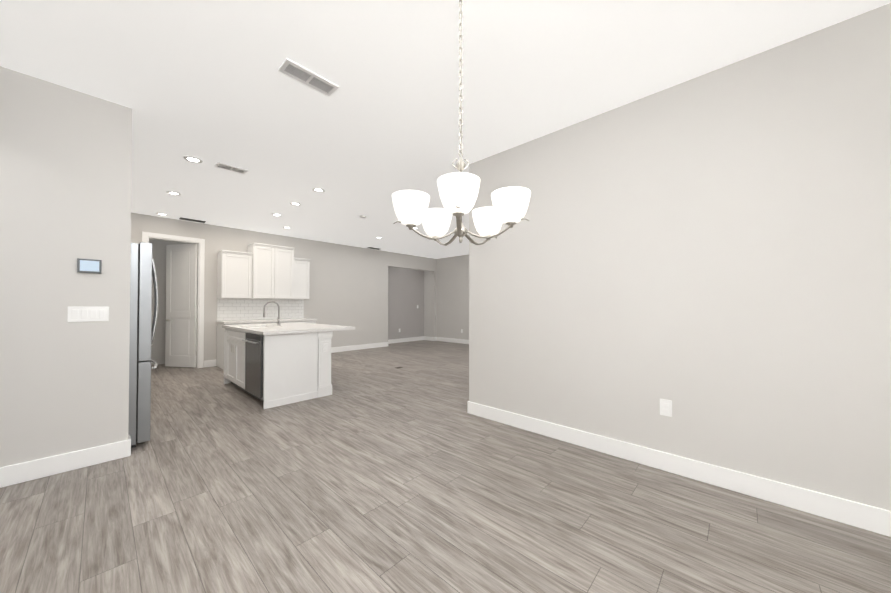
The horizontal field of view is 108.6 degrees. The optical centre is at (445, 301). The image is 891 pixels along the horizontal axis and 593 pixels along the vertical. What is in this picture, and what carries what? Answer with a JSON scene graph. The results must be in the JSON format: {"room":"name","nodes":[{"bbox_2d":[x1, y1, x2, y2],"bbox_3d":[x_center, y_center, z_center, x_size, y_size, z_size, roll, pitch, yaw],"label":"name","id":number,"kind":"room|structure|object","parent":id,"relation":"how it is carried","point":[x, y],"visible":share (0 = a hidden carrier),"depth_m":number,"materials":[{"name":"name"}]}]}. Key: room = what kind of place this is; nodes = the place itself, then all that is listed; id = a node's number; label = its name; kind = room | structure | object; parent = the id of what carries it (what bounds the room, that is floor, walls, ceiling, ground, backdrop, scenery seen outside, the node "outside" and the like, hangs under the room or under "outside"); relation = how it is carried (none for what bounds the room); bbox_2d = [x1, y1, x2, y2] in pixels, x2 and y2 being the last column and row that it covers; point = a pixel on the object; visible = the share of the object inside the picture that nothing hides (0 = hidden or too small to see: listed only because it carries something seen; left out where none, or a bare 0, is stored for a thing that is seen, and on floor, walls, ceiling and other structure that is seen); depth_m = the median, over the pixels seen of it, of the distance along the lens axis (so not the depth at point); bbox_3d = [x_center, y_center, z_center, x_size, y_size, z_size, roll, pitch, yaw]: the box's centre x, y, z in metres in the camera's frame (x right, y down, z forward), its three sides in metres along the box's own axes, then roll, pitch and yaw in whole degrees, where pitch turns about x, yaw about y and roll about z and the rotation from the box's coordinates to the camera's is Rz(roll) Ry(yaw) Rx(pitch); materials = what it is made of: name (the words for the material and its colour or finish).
{"room":"dining room","nodes":[
{"label":"dining room","id":0,"kind":"room"},
{"bbox_2d":[0,66,131,466],"bbox_3d":[-3.439,-0.176,1.781,0.120,2.845,2.400,-1,-1,43],"label":"wall","id":1,"kind":"structure","parent":0,"point":[65,174],"depth_m":2.35,"materials":[{"name":"beige paint"}]},
{"bbox_2d":[67,307,108,321],"bbox_3d":[-2.729,0.100,2.449,0.009,0.108,0.210,-1,-1,43],"label":"switch plate","id":2,"kind":"object","parent":1,"relation":"attached to","point":[83,314],"visible":1,"depth_m":2.44,"materials":[{"name":"white plastic"}]},
{"bbox_2d":[77,258,101,273],"bbox_3d":[-2.722,-0.270,2.449,0.025,0.104,0.124,-1,-1,43],"label":"thermostat","id":3,"kind":"object","parent":1,"relation":"attached to","point":[89,266],"visible":0.98,"depth_m":2.44,"materials":[{"name":"plastic"}]},
{"bbox_2d":[149,239,192,364],"bbox_3d":[-5.914,-0.112,6.773,0.080,2.845,1.150,-1,-1,43],"label":"wall","id":4,"kind":"structure","parent":0,"point":[158,345],"depth_m":6.67,"materials":[{"name":"beige paint"}]},
{"bbox_2d":[131,213,436,367],"bbox_3d":[-3.820,-0.104,7.442,0.120,2.845,10.180,-1,-1,43],"label":"wall","id":5,"kind":"structure","parent":0,"point":[348,285],"depth_m":8.27,"materials":[{"name":"beige paint"}]},
{"bbox_2d":[142,231,204,367],"bbox_3d":[-5.116,0.033,6.030,0.138,2.535,0.900,-1,-1,43],"label":"door frame","id":6,"kind":"structure","parent":5,"relation":"attached to","point":[146,236],"depth_m":6.27,"materials":[{"name":"white wood"}]},
{"bbox_2d":[165,244,197,367],"bbox_3d":[-5.231,0.080,6.343,0.716,2.426,0.135,0,-1,11],"label":"pantry door","id":7,"kind":"structure","parent":5,"relation":"in","point":[181,310],"depth_m":6.33,"materials":[{"name":"white wood"}]},
{"bbox_2d":[217,251,248,298],"bbox_3d":[-4.315,-0.520,6.563,0.341,0.915,0.530,-1,-1,43],"label":"upper cabinet","id":8,"kind":"object","parent":5,"relation":"attached to","point":[232,266],"depth_m":6.42,"materials":[{"name":"white wood"}]},
{"bbox_2d":[247,243,296,298],"bbox_3d":[-3.830,-0.619,7.035,0.411,1.125,0.952,-1,-1,43],"label":"upper cabinet","id":9,"kind":"object","parent":5,"relation":"attached to","point":[260,271],"depth_m":6.86,"materials":[{"name":"white wood"}]},
{"bbox_2d":[297,259,308,298],"bbox_3d":[-3.444,-0.508,7.501,0.341,0.915,0.390,-1,-1,43],"label":"upper cabinet","id":10,"kind":"object","parent":5,"relation":"attached to","point":[302,264],"depth_m":7.41,"materials":[{"name":"white wood"}]},
{"bbox_2d":[331,342,387,351],"bbox_3d":[-2.563,1.267,8.683,0.019,0.135,2.515,-1,-1,43],"label":"baseboard","id":11,"kind":"structure","parent":5,"relation":"attached to","point":[383,344],"depth_m":8.84,"materials":[{"name":"white wood"}]},
{"bbox_2d":[388,267,431,339],"bbox_3d":[-1.329,-0.063,10.580,0.500,2.845,2.190,-1,-1,43],"label":"wall","id":12,"kind":"structure","parent":0,"point":[409,290],"depth_m":10.88,"materials":[{"name":"beige paint"}]},
{"bbox_2d":[388,336,423,343],"bbox_3d":[-1.419,1.292,10.647,0.015,0.135,1.950,-1,-1,43],"label":"baseboard","id":13,"kind":"structure","parent":12,"relation":"attached to","point":[400,340],"depth_m":10.72,"materials":[{"name":"white wood"}]},
{"bbox_2d":[424,336,435,339],"bbox_3d":[-0.562,1.299,11.173,0.475,0.135,0.019,-1,-1,43],"label":"baseboard","id":14,"kind":"structure","parent":12,"relation":"attached to","point":[425,337],"depth_m":11.16,"materials":[{"name":"white wood"}]},
{"bbox_2d":[0,340,890,592],"bbox_3d":[-1.020,1.336,4.824,11.960,0.100,10.420,-1,-1,43],"label":"floor","id":15,"kind":"structure","parent":0,"point":[377,471],"depth_m":1.88,"materials":[{"name":"wood"}]},
{"bbox_2d":[0,436,130,487],"bbox_3d":[-3.385,1.178,1.724,0.015,0.135,2.415,-1,-1,43],"label":"baseboard","id":16,"kind":"structure","parent":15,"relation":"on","point":[48,466],"depth_m":2.34,"materials":[{"name":"white wood"}]},
{"bbox_2d":[128,242,158,447],"bbox_3d":[-3.187,0.368,2.854,0.910,1.785,0.926,-1,-1,43],"label":"refrigerator","id":17,"kind":"object","parent":15,"relation":"on","point":[142,325],"visible":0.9,"depth_m":2.78,"materials":[{"name":"silver metal"}]},
{"bbox_2d":[216,322,263,369],"bbox_3d":[-4.170,0.868,6.488,0.631,0.877,0.644,-1,-1,43],"label":"base cabinet","id":18,"kind":"object","parent":15,"relation":"on","point":[220,331],"depth_m":6.26,"materials":[{"name":"white wood"}]},
{"bbox_2d":[236,318,315,321],"bbox_3d":[-3.786,0.416,6.899,0.642,0.038,1.800,-1,-1,43],"label":"countertop","id":19,"kind":"structure","parent":18,"relation":"on","point":[237,319],"depth_m":6.98,"materials":[{"name":"white stone"}]},
{"bbox_2d":[222,326,333,408],"bbox_3d":[-2.537,0.845,4.680,1.825,0.878,0.927,-1,-1,43],"label":"kitchen island","id":20,"kind":"object","parent":15,"relation":"on","point":[270,365],"depth_m":4.09,"materials":[{"name":"white wood"}]},
{"bbox_2d":[230,326,245,329],"bbox_3d":[-2.785,0.400,4.420,1.760,0.071,0.110,-1,-1,43],"label":"island countertop","id":21,"kind":"structure","parent":20,"relation":"on","point":[231,327],"depth_m":4.50,"materials":[{"name":"white stone"}]},
{"bbox_2d":[246,323,273,325],"bbox_3d":[-2.974,0.396,5.347,0.320,0.038,1.211,-1,-1,43],"label":"island countertop","id":22,"kind":"structure","parent":20,"relation":"on","point":[268,324],"depth_m":5.20,"materials":[{"name":"white stone"}]},
{"bbox_2d":[274,322,321,325],"bbox_3d":[-2.413,0.394,5.188,0.720,0.038,0.681,-1,-1,43],"label":"island countertop","id":23,"kind":"structure","parent":20,"relation":"on","point":[294,323],"depth_m":5.20,"materials":[{"name":"white stone"}]},
{"bbox_2d":[263,301,280,324],"bbox_3d":[-2.681,0.183,4.938,0.110,0.376,0.255,-1,-1,43],"label":"kitchen faucet","id":24,"kind":"object","parent":23,"relation":"on","point":[278,319],"visible":1,"depth_m":4.97,"materials":[{"name":"silver metal"}]},
{"bbox_2d":[246,326,353,333],"bbox_3d":[-2.022,0.384,4.463,0.840,0.038,1.211,-1,-1,43],"label":"island countertop","id":25,"kind":"structure","parent":20,"relation":"on","point":[257,329],"depth_m":4.29,"materials":[{"name":"white stone"}]},
{"bbox_2d":[0,0,890,258],"bbox_3d":[-1.020,-1.609,4.862,11.960,0.100,10.420,-1,-1,43],"label":"ceiling","id":26,"kind":"structure","parent":0,"point":[208,84],"depth_m":2.28,"materials":[{"name":"paint"}]},
{"bbox_2d":[166,191,180,195],"bbox_3d":[-3.919,-1.557,4.619,0.167,0.007,0.167,-1,-1,37],"label":"recessed light","id":27,"kind":"object","parent":26,"relation":"in","point":[169,192],"depth_m":4.61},
{"bbox_2d":[179,217,205,222],"bbox_3d":[-4.794,-1.537,6.072,0.140,0.012,0.380,-1,-1,43],"label":"return air vent slot","id":28,"kind":"object","parent":26,"relation":"attached to","point":[187,219],"visible":1,"depth_m":6.07,"materials":[{"name":"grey metal"}]},
{"bbox_2d":[183,156,202,162],"bbox_3d":[-2.797,-1.570,3.550,0.167,0.007,0.167,0,-1,4],"label":"recessed light","id":29,"kind":"object","parent":26,"relation":"in","point":[192,159],"depth_m":3.55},
{"bbox_2d":[215,162,247,173],"bbox_3d":[-2.518,-1.566,3.769,0.150,0.012,0.300,-1,-1,43],"label":"ceiling vent","id":30,"kind":"object","parent":26,"relation":"in","point":[230,167],"visible":0.98,"depth_m":3.76,"materials":[{"name":"white metal"}]},
{"bbox_2d":[290,202,300,205],"bbox_3d":[-2.387,-1.551,5.093,0.167,0.007,0.167,-1,-1,37],"label":"recessed light","id":31,"kind":"object","parent":26,"relation":"in","point":[292,203],"depth_m":5.08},
{"bbox_2d":[278,58,338,96],"bbox_3d":[-0.967,-1.585,2.281,0.150,0.012,0.370,-1,-1,43],"label":"ceiling vent","id":32,"kind":"object","parent":26,"relation":"in","point":[300,73],"visible":0.96,"depth_m":2.26,"materials":[{"name":"white metal"}]},
{"bbox_2d":[312,188,324,191],"bbox_3d":[-1.777,-1.558,4.486,0.167,0.007,0.167,-1,-1,37],"label":"recessed light","id":33,"kind":"object","parent":26,"relation":"in","point":[314,189],"depth_m":4.48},
{"bbox_2d":[392,0,530,245],"bbox_3d":[0.085,-0.939,1.549,0.626,1.324,0.609,-1,-1,43],"label":"chandelier","id":34,"kind":"object","parent":26,"relation":"hanging from","point":[458,192],"visible":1,"depth_m":1.41,"materials":[{"name":"white glass"}]},
{"bbox_2d":[436,254,468,339],"bbox_3d":[2.483,-0.088,8.617,11.720,2.845,0.120,-1,-1,43],"label":"wall","id":35,"kind":"structure","parent":0,"point":[452,302],"depth_m":10.61,"materials":[{"name":"beige paint"}]},
{"bbox_2d":[436,337,468,343],"bbox_3d":[3.199,1.256,7.827,9.620,0.135,0.040,-1,-1,43],"label":"baseboard","id":36,"kind":"structure","parent":35,"relation":"attached to","point":[453,340],"depth_m":10.59,"materials":[{"name":"white wood"}]},
{"bbox_2d":[469,3,890,510],"bbox_3d":[1.816,-0.169,2.306,4.110,2.845,0.120,-1,-1,43],"label":"wall","id":37,"kind":"structure","parent":0,"point":[708,255],"depth_m":2.18,"materials":[{"name":"beige paint"}]},
{"bbox_2d":[467,401,890,536],"bbox_3d":[1.766,1.185,2.246,4.125,0.135,0.019,-1,-1,43],"label":"baseboard","id":38,"kind":"structure","parent":37,"relation":"attached to","point":[860,515],"depth_m":2.17,"materials":[{"name":"white wood"}]},
{"bbox_3d":[-1.064,-0.136,4.884,11.840,2.845,10.420,-1,-1,43],"label":"wall","id":39,"kind":"structure","parent":0,"visible":0},
{"bbox_2d":[660,399,671,416],"bbox_3d":[1.634,0.789,2.375,0.075,0.120,0.009,-1,-1,43],"label":"electrical outlet plate","id":40,"kind":"object","parent":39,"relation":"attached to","point":[665,407],"depth_m":2.37,"materials":[{"name":"white plastic"}]}
]}

